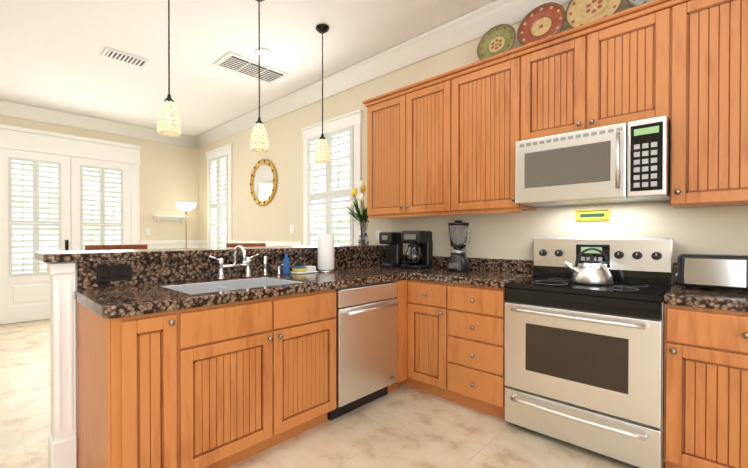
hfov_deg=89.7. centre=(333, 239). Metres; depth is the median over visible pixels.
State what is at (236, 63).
ceiling vent
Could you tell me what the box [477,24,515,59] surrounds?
decorative plate
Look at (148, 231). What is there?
switch plate
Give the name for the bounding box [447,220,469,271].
blender
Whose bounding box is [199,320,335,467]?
base cabinet
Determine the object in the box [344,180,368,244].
flower vase
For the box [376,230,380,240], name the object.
switch plate
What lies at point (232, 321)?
drawer fronts
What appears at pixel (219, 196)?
window
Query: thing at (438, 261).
backsplash
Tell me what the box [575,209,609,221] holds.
wall sign
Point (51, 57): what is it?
ceiling
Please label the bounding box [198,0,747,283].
wall
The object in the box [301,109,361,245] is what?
kitchen window
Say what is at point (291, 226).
switch plate
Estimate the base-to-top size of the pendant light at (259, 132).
1.185 m
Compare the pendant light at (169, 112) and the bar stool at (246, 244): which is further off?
the bar stool at (246, 244)
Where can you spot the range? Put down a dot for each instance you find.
(584, 366)
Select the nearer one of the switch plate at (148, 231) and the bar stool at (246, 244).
the bar stool at (246, 244)
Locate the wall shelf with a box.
[153,215,188,222]
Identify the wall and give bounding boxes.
[0,115,198,324]
[47,250,375,467]
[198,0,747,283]
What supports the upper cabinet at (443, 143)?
attached to the wall at (700, 230)
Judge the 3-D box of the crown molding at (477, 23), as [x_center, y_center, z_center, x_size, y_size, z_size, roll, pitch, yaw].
[0.725,-1.775,3.558,0.126,0.175,9.544,0,1,-44]
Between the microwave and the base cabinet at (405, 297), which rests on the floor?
the base cabinet at (405, 297)
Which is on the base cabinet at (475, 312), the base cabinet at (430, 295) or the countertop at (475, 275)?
the countertop at (475, 275)
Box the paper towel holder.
[317,228,334,271]
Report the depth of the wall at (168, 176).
6.59 m
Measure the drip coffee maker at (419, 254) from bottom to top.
0.330 m
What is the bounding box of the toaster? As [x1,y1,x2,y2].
[673,254,747,293]
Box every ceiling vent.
[101,47,148,67]
[213,52,288,83]
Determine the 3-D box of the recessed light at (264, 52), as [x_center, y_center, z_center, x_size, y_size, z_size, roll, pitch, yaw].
[-0.693,-1.860,3.728,0.169,0.008,0.169,0,1,40]
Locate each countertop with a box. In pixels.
[75,284,202,319]
[259,264,426,291]
[407,268,533,287]
[664,284,747,307]
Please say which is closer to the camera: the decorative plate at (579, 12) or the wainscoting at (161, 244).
the decorative plate at (579, 12)
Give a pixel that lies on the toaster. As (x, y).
(721, 271)
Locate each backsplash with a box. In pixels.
[75,248,385,287]
[403,256,676,283]
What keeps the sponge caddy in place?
on the countertop at (342, 277)
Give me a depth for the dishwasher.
2.56 m
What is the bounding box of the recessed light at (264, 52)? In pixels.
[255,48,271,56]
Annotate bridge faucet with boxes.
[209,245,283,279]
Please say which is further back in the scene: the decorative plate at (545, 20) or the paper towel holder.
the paper towel holder
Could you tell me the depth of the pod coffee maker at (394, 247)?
3.42 m
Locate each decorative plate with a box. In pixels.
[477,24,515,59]
[517,2,565,45]
[565,0,622,27]
[626,0,651,6]
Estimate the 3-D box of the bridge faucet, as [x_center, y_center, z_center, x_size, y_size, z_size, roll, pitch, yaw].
[-0.550,0.150,2.537,0.564,0.222,0.163,0,1,-44]
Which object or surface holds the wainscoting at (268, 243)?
attached to the wall at (700, 230)
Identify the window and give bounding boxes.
[205,143,231,247]
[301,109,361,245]
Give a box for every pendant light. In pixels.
[157,0,181,136]
[249,0,268,152]
[314,24,330,163]
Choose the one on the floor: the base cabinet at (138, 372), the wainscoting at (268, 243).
the base cabinet at (138, 372)
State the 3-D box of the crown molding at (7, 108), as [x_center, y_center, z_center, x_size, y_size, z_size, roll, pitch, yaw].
[-4.814,-1.783,4.767,6.150,0.175,0.126,0,1,-44]
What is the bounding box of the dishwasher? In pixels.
[327,281,398,420]
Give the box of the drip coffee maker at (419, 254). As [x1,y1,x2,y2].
[401,231,432,269]
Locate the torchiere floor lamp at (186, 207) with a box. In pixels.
[176,203,196,247]
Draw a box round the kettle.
[563,248,613,285]
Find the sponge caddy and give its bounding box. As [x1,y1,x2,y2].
[283,253,317,274]
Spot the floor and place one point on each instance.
(403, 426)
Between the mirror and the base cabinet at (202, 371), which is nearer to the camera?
the base cabinet at (202, 371)
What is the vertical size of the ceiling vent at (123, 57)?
0.016 m
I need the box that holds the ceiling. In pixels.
[0,0,494,135]
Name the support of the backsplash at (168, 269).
attached to the wall at (63, 444)
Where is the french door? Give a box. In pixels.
[0,124,141,323]
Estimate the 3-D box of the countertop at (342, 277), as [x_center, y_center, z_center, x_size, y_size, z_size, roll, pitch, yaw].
[0.246,0.283,3.023,1.577,0.050,0.640,0,1,-44]
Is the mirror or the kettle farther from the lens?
the mirror
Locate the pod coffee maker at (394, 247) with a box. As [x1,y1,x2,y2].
[379,232,402,267]
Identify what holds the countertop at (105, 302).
on the base cabinet at (138, 372)
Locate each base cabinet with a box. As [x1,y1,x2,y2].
[77,304,198,467]
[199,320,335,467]
[359,276,414,388]
[415,280,446,398]
[447,280,505,418]
[663,300,747,467]
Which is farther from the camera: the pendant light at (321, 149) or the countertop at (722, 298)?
the pendant light at (321, 149)
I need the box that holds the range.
[504,238,673,467]
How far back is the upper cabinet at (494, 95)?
2.74 m
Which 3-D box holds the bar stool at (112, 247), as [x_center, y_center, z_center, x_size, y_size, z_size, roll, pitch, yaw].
[-1.567,0.618,2.822,0.460,1.145,0.460,0,1,-44]
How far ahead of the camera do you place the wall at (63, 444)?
1.92 m
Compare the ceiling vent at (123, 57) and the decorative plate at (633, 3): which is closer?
the decorative plate at (633, 3)
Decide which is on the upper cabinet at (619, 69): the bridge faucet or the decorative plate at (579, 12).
the decorative plate at (579, 12)
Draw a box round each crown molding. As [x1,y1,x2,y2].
[0,100,195,147]
[196,0,570,147]
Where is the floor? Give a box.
[0,319,664,467]
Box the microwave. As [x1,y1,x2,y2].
[515,116,669,206]
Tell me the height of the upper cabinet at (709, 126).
1.111 m
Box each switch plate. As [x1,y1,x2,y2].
[146,228,150,234]
[290,225,293,233]
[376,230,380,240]
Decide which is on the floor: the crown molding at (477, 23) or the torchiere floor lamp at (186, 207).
the torchiere floor lamp at (186, 207)
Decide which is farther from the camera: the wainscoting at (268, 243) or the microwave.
the wainscoting at (268, 243)
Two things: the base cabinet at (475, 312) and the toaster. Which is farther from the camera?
the base cabinet at (475, 312)
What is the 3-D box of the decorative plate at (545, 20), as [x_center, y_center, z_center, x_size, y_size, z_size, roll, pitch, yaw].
[1.482,-1.486,2.644,0.149,0.322,0.310,0,1,-44]
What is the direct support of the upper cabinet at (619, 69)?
attached to the wall at (700, 230)
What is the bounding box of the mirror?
[250,159,276,205]
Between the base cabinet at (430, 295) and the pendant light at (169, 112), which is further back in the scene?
the base cabinet at (430, 295)
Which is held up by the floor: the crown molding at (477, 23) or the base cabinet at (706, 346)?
the base cabinet at (706, 346)
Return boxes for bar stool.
[85,244,147,249]
[226,243,265,246]
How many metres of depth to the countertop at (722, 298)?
1.78 m
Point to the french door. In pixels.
(48, 202)
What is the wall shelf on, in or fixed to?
attached to the wall at (168, 176)
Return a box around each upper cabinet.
[366,72,469,217]
[458,44,535,213]
[530,0,673,138]
[669,0,747,207]

